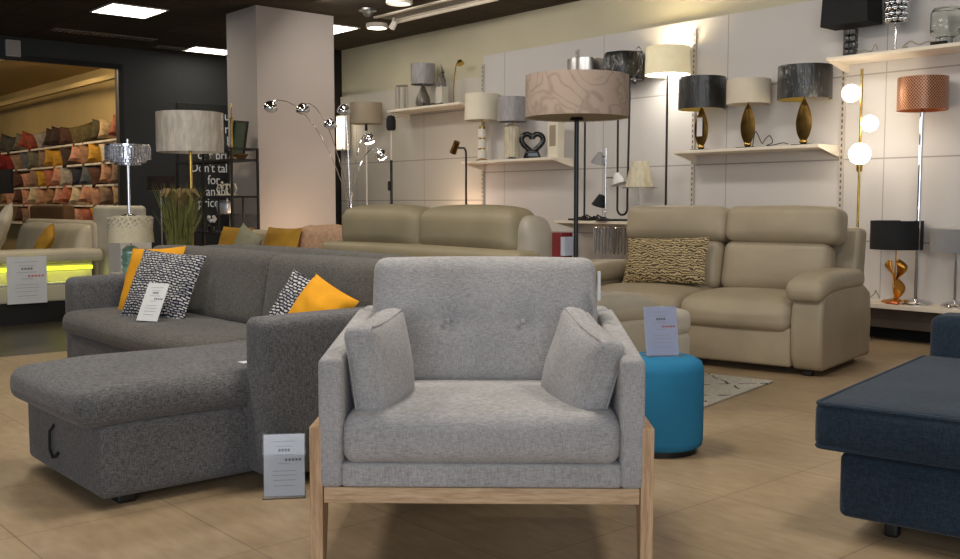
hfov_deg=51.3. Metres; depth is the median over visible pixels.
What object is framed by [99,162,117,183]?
cushion
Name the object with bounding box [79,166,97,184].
cushion
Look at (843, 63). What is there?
wall shelf
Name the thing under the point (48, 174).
cushion
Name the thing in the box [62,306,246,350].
seat cushion
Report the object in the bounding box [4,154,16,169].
cushion
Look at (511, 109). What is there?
table lamp
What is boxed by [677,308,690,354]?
footstool
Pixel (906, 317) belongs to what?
wall shelf
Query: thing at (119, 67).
trim
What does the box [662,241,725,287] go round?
cushion
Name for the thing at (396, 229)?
sofa
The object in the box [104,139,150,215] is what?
table lamp
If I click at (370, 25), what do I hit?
recessed light
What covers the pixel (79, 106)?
wall
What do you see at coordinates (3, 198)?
cushion
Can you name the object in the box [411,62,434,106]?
table lamp
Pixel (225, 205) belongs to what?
vase
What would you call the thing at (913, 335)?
baseboard
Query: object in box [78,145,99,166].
cushion
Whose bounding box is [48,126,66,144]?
cushion
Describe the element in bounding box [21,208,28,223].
cushion
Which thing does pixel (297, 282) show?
cushion
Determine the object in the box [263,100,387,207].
arc floor lamp
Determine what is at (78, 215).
cushion
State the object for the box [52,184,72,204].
cushion
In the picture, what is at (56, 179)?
cushion
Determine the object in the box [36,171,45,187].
cushion
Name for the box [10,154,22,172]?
cushion
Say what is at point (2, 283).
light
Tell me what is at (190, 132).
floor lamp
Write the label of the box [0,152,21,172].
cushion
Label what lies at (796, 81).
table lamp
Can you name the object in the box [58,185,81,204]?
cushion
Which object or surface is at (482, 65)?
trim
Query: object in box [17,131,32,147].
cushion
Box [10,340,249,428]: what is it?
cushion
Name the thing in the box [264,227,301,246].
cushion
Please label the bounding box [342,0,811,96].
wall
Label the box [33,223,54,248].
cushion
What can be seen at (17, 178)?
cushion
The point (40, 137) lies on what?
cushion
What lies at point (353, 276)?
cushion
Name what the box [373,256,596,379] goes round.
cushion
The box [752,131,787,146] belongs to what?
power cable
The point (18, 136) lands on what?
cushion
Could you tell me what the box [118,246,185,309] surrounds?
cushion
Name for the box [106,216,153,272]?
table lamp
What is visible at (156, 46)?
ceiling vent
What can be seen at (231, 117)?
candlestick
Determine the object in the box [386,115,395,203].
floor lamp
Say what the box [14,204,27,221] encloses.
cushion
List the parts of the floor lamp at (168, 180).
lamp shade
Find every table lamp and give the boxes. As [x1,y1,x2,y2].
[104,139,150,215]
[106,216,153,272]
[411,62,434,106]
[464,92,498,160]
[497,96,526,158]
[622,161,656,205]
[678,75,725,149]
[726,77,770,147]
[777,63,832,144]
[820,0,882,55]
[870,220,923,302]
[884,0,909,49]
[930,6,959,42]
[930,228,959,308]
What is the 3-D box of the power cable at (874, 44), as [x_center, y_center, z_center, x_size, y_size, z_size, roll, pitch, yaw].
[3.021,-1.802,7.811,0.022,0.058,0.187,-3,5,-34]
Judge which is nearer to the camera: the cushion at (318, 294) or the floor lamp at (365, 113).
the cushion at (318, 294)
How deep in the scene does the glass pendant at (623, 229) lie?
9.80 m
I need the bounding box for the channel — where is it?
[373,0,497,23]
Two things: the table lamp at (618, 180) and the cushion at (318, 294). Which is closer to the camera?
the cushion at (318, 294)
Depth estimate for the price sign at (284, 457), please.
3.70 m
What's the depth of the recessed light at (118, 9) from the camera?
11.07 m
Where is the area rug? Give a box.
[704,373,772,407]
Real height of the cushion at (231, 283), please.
0.397 m
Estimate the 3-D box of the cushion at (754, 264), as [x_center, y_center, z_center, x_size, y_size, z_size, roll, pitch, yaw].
[2.082,-0.081,7.007,0.769,0.382,0.281,3,5,38]
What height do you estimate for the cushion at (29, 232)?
0.440 m
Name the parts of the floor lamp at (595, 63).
lamp shade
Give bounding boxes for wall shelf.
[387,102,464,119]
[461,157,573,170]
[554,220,626,228]
[673,144,839,162]
[826,42,959,73]
[870,299,959,331]
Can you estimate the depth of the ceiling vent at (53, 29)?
12.63 m
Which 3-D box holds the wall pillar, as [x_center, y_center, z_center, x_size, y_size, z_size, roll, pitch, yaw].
[-2.278,-1.407,11.518,0.988,3.220,0.691,-4,6,-41]
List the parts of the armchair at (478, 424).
leg, armrest, seat, rail, frame, armrest, leg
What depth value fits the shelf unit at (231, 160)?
10.71 m
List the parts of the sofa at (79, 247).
arm, arm panel, arm, backrest, panel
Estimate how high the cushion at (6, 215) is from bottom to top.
0.604 m
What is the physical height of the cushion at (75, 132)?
0.440 m
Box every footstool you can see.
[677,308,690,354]
[815,355,959,537]
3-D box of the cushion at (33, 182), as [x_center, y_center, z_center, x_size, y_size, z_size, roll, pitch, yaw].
[-7.748,-1.783,17.649,0.433,0.369,0.237,0,4,-6]
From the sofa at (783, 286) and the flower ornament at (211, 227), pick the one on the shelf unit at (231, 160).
the flower ornament at (211, 227)
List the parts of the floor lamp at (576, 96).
lamp shade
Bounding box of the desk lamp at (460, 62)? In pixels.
[451,59,463,102]
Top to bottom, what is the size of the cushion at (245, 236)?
0.496 m
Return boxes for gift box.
[548,122,563,156]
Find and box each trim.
[0,53,126,205]
[0,73,114,106]
[334,50,341,224]
[481,64,484,203]
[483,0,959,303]
[575,49,578,56]
[690,30,696,204]
[838,30,846,209]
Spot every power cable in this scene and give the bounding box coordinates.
[422,102,442,105]
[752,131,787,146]
[857,44,877,53]
[886,301,898,304]
[902,40,935,47]
[930,40,947,44]
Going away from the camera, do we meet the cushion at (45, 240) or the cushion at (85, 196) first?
the cushion at (45, 240)
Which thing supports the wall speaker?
attached to the wall at (153, 81)
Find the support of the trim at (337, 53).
attached to the wall at (381, 66)
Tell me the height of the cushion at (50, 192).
0.280 m
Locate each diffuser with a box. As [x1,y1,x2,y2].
[337,116,343,148]
[527,113,626,120]
[646,72,688,76]
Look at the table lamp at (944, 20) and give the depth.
7.40 m
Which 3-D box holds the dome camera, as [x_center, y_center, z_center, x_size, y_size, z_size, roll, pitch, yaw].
[-1.240,-2.955,11.040,0.200,0.120,0.200,-4,6,-41]
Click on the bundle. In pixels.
(586, 215)
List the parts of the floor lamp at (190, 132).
lamp shade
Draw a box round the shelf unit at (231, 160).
[176,147,259,245]
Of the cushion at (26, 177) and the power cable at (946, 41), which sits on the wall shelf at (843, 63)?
the power cable at (946, 41)
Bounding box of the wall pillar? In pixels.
[226,5,335,229]
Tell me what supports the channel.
attached to the ceiling at (187, 23)
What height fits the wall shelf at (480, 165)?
0.103 m
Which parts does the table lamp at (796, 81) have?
lamp shade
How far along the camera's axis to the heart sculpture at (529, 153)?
10.84 m
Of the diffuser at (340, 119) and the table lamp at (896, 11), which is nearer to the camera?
the table lamp at (896, 11)
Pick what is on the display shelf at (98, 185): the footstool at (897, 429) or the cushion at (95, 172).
the cushion at (95, 172)
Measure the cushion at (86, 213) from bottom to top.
0.356 m
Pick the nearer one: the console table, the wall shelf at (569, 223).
the console table
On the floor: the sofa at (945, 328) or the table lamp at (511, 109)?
the sofa at (945, 328)
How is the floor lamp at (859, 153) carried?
on the floor
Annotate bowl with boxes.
[233,154,247,158]
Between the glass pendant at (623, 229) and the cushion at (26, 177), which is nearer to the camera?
the glass pendant at (623, 229)
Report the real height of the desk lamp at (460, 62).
0.516 m
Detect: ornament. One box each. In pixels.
[207,215,216,231]
[216,181,227,195]
[225,183,237,195]
[436,64,447,103]
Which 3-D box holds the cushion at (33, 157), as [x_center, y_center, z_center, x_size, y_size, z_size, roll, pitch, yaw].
[-7.762,-2.113,17.643,0.481,0.361,0.297,0,4,-4]
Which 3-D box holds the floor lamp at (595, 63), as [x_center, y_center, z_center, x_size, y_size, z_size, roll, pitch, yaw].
[1.081,-1.434,10.307,0.374,1.645,0.374,-4,6,-41]
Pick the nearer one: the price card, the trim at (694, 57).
the price card
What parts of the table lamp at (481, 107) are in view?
lamp shade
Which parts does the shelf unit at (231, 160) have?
post, post, post, half shelf, post, post, rail, post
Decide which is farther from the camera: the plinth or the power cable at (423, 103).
the power cable at (423, 103)
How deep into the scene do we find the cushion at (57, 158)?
16.59 m
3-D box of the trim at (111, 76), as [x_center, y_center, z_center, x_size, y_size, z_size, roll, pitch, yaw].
[-8.225,-3.195,17.824,0.072,0.070,9.600,-4,6,-41]
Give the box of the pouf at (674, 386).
[639,352,703,457]
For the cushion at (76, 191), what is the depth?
15.97 m
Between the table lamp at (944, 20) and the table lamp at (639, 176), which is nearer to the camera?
the table lamp at (944, 20)
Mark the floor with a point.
(758, 485)
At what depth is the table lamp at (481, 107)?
11.34 m
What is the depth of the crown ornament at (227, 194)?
10.63 m
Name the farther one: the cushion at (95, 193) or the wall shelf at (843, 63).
the cushion at (95, 193)
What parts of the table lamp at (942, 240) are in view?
lamp shade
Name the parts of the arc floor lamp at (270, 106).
lamp bulb, arc arm, arc arm, lamp bulb, arc arm, arc arm, arc arm, arc arm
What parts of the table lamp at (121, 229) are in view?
lamp shade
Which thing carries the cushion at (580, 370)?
on the armchair at (478, 424)
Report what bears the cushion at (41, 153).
on the display shelf at (98, 163)
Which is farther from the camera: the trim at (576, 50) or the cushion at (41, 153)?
the cushion at (41, 153)
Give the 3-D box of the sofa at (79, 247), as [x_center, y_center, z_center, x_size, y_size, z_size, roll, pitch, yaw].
[-4.474,-0.202,9.918,1.265,1.060,2.970,-4,6,-41]
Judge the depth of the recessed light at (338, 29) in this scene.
12.21 m
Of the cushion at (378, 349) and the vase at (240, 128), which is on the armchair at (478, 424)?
the cushion at (378, 349)
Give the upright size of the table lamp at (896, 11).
0.490 m
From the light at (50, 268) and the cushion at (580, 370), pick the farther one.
the light at (50, 268)
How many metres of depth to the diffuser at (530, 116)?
4.83 m
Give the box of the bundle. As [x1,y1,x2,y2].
[578,214,605,220]
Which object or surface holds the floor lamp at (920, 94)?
on the wall shelf at (906, 317)
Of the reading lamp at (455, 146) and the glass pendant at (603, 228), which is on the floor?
the reading lamp at (455, 146)
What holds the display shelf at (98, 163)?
attached to the wall at (79, 106)
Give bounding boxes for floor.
[0,321,959,558]
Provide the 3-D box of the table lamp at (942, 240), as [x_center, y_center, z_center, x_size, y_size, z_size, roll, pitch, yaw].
[3.570,-0.085,7.500,0.370,0.590,0.370,-4,6,-41]
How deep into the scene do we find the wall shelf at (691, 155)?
8.65 m
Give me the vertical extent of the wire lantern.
0.315 m
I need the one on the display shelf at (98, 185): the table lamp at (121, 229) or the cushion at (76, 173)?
the cushion at (76, 173)
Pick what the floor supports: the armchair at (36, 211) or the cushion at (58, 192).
the armchair at (36, 211)
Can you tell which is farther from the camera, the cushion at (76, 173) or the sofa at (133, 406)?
the cushion at (76, 173)
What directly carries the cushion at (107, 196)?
on the display shelf at (0, 204)
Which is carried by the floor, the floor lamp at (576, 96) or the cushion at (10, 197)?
the floor lamp at (576, 96)
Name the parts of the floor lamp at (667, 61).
lamp shade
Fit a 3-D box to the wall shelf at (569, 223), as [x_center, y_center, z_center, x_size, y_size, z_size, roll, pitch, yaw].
[1.392,-0.534,10.022,0.348,0.103,1.480,-4,6,-41]
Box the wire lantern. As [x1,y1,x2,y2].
[395,85,407,108]
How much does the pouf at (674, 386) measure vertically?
0.420 m
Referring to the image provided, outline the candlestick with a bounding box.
[227,103,236,158]
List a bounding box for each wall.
[0,35,227,247]
[0,68,115,249]
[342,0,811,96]
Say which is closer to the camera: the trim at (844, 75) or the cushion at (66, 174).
the trim at (844, 75)
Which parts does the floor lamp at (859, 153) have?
globe, globe, globe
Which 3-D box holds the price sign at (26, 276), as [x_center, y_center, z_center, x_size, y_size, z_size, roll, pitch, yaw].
[-4.035,0.005,8.909,0.340,0.420,0.016,-4,6,-41]
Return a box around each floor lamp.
[146,176,174,244]
[155,110,223,244]
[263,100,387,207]
[350,101,381,204]
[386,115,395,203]
[525,69,628,256]
[567,57,602,220]
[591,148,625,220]
[603,46,644,220]
[645,44,690,204]
[842,69,878,340]
[896,75,949,305]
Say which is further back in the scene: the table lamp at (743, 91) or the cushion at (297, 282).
the table lamp at (743, 91)
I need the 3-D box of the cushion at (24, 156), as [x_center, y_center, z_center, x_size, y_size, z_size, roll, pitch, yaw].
[-8.049,-2.138,17.971,0.429,0.414,0.210,-1,4,-11]
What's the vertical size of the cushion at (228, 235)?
0.388 m
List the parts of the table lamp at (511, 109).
lamp shade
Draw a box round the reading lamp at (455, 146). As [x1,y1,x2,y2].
[450,140,466,204]
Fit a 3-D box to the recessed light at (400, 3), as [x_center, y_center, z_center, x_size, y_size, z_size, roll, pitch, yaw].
[-0.847,-2.916,10.496,0.280,0.054,0.280,-4,6,-41]
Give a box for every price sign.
[6,256,47,304]
[262,433,305,499]
[641,305,681,356]
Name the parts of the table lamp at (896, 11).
lamp shade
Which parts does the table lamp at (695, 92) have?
lamp shade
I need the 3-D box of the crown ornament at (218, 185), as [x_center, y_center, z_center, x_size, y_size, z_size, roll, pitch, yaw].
[-2.796,-0.987,10.846,0.120,0.157,0.257,-4,6,-41]
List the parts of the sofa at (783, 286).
arm panel, footrest panel, arm panel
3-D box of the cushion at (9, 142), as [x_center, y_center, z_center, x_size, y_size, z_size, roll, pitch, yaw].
[-8.592,-2.515,18.571,0.488,0.392,0.215,-1,5,-15]
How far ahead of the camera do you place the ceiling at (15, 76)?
16.51 m
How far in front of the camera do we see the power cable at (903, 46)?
7.52 m
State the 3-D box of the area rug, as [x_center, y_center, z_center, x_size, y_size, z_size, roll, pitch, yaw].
[1.092,0.625,5.952,0.960,0.012,1.000,3,5,38]
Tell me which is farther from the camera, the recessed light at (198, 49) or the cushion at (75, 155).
the cushion at (75, 155)
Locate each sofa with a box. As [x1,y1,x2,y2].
[0,206,145,325]
[10,244,414,503]
[253,229,342,244]
[321,204,659,351]
[591,205,870,375]
[930,312,959,357]
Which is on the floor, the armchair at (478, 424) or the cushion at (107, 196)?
the armchair at (478, 424)
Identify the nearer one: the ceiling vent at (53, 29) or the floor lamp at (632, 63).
the floor lamp at (632, 63)
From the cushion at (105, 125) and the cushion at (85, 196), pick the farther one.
the cushion at (85, 196)
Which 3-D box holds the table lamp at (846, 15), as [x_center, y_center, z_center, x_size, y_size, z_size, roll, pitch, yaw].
[2.989,-2.042,8.053,0.240,0.510,0.410,-4,6,-41]
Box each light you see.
[0,265,92,271]
[0,281,65,285]
[89,2,168,18]
[182,46,226,54]
[334,24,360,34]
[336,115,349,150]
[366,22,387,29]
[386,0,412,6]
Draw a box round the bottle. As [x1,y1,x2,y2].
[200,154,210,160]
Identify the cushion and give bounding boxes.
[0,133,11,151]
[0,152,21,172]
[0,194,6,203]
[0,202,12,248]
[3,137,20,153]
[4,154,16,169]
[6,190,22,204]
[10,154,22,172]
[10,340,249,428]
[12,187,35,204]
[13,133,27,149]
[13,172,29,187]
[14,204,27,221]
[14,222,55,249]
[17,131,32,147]
[20,153,27,171]
[21,173,29,186]
[21,189,36,206]
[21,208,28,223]
[25,131,45,151]
[26,187,51,204]
[27,152,38,169]
[28,170,42,186]
[33,132,51,150]
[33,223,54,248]
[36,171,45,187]
[36,188,55,204]
[38,151,52,167]
[42,128,59,145]
[43,149,56,165]
[43,169,59,189]
[46,188,55,203]
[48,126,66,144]
[50,150,62,167]
[50,168,60,183]
[50,223,91,248]
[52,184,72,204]
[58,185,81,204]
[59,127,72,144]
[59,147,81,167]
[59,167,81,186]
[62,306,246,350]
[68,122,91,146]
[68,144,81,162]
[68,187,92,204]
[71,168,81,185]
[74,207,92,219]
[77,185,92,203]
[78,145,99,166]
[79,125,91,143]
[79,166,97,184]
[80,208,92,219]
[87,143,101,161]
[87,166,108,187]
[88,183,113,207]
[90,119,109,140]
[98,119,115,138]
[98,143,113,163]
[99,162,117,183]
[99,187,113,204]
[108,114,115,135]
[110,163,117,183]
[112,186,117,205]
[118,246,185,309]
[120,249,206,318]
[152,245,295,323]
[218,226,252,244]
[234,223,261,244]
[262,254,380,315]
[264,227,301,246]
[268,270,309,314]
[288,274,358,312]
[299,224,342,248]
[343,379,619,463]
[344,308,414,409]
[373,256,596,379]
[541,307,624,408]
[601,282,713,308]
[622,237,709,283]
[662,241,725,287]
[677,308,690,333]
[680,287,792,331]
[721,241,835,288]
[815,356,959,465]
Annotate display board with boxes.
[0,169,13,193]
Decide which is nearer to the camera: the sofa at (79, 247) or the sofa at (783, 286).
the sofa at (783, 286)
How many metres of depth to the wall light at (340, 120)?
13.86 m
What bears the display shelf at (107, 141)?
attached to the wall at (79, 106)
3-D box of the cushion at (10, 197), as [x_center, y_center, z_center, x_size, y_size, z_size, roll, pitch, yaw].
[-8.614,-1.549,18.668,0.360,0.388,0.385,3,6,38]
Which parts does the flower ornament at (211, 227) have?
flower pot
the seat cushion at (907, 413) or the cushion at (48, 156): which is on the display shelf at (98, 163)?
the cushion at (48, 156)
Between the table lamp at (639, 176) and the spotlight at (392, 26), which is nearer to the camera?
the table lamp at (639, 176)
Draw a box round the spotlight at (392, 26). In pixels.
[389,18,397,29]
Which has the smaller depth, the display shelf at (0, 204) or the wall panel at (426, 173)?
the wall panel at (426, 173)
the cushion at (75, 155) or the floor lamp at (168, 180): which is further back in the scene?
the cushion at (75, 155)
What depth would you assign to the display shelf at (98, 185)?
16.08 m
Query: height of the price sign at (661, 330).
0.215 m
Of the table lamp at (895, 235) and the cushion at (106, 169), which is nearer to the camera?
the table lamp at (895, 235)
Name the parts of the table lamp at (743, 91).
lamp shade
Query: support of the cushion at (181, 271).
on the sofa at (133, 406)
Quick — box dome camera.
[359,7,376,16]
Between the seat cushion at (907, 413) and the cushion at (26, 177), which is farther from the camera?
the cushion at (26, 177)
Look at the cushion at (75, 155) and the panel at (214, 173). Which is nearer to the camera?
the panel at (214, 173)
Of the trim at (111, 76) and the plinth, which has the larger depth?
the trim at (111, 76)
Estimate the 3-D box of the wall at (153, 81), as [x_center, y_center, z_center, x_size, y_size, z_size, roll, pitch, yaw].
[-8.406,-1.370,11.037,13.850,3.220,0.200,-4,6,-41]
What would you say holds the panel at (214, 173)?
attached to the wall at (153, 81)
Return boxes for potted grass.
[151,183,205,244]
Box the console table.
[109,272,125,273]
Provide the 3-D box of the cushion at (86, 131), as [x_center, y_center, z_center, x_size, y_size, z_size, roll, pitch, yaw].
[-6.072,-2.294,15.670,0.300,0.344,0.310,4,6,45]
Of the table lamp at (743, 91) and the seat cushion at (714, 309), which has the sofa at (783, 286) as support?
the seat cushion at (714, 309)
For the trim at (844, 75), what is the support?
attached to the wall at (381, 66)
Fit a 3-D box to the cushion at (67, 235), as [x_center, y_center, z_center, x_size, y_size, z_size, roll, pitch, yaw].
[-4.099,-0.340,10.014,0.322,0.440,0.950,-4,6,-41]
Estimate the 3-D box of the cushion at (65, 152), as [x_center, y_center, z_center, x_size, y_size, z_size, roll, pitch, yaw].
[-6.615,-2.013,16.321,0.487,0.402,0.230,-2,5,-20]
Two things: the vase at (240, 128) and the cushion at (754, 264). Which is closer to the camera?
the cushion at (754, 264)
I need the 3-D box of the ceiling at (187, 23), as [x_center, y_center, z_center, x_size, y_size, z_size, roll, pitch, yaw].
[-1.837,-2.454,3.393,13.900,0.100,19.800,-4,6,-41]
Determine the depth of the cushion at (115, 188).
14.69 m
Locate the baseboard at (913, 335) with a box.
[870,326,930,341]
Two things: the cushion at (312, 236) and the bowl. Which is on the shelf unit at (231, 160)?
the bowl
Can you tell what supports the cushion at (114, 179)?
on the display shelf at (98, 185)
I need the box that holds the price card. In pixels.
[136,283,169,321]
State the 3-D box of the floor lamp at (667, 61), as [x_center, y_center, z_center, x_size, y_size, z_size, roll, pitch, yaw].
[1.775,-1.373,9.508,0.428,1.645,0.428,-4,6,-41]
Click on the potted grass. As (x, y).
(181, 232)
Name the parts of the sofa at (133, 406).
armrest, seat, armrest, backrest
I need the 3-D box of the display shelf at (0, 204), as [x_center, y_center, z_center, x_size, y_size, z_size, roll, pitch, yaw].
[-7.992,-1.336,18.036,0.376,0.030,9.200,-4,6,-41]
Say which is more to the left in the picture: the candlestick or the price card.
the price card
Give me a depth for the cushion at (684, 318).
6.09 m
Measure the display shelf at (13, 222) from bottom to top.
0.030 m
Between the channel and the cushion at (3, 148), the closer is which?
the channel
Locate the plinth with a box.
[109,242,151,271]
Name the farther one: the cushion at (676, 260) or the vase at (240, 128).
the vase at (240, 128)
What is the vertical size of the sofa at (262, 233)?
0.780 m
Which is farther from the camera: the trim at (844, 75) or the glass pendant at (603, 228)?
the glass pendant at (603, 228)
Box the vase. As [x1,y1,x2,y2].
[216,200,230,213]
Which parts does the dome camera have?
fitting plate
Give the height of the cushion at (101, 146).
0.370 m
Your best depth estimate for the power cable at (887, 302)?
7.72 m
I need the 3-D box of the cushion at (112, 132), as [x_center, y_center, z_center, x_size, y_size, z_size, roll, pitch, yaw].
[-5.223,-2.220,14.690,0.344,0.412,0.343,2,5,22]
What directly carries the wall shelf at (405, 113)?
attached to the wall at (381, 66)
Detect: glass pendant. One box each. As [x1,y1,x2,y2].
[593,226,612,258]
[613,227,628,258]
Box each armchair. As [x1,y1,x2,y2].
[30,205,74,219]
[309,256,653,558]
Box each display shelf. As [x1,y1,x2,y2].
[0,204,117,206]
[1,138,115,154]
[11,221,24,223]
[13,162,111,171]
[14,184,117,189]
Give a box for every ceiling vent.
[50,28,157,41]
[152,45,189,50]
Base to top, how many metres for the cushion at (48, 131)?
0.363 m
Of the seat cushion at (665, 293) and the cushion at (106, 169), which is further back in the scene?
the cushion at (106, 169)
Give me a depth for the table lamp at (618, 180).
9.96 m
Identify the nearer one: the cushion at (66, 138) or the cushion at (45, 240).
the cushion at (45, 240)
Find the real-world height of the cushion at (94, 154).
0.304 m
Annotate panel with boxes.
[177,102,228,245]
[340,77,480,215]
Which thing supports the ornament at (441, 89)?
on the wall shelf at (405, 113)
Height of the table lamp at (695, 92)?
0.665 m
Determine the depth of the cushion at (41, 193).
17.29 m
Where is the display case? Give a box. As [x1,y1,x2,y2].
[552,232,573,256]
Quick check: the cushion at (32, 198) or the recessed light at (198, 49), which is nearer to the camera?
the recessed light at (198, 49)
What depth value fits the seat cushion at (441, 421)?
2.79 m
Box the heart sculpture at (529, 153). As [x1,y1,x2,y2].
[519,132,545,157]
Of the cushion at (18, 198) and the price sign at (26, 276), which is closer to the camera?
the price sign at (26, 276)
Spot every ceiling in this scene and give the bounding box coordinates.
[0,0,579,58]
[0,60,100,95]
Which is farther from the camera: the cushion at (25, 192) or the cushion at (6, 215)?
the cushion at (25, 192)
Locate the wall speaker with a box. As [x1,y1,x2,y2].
[5,39,20,56]

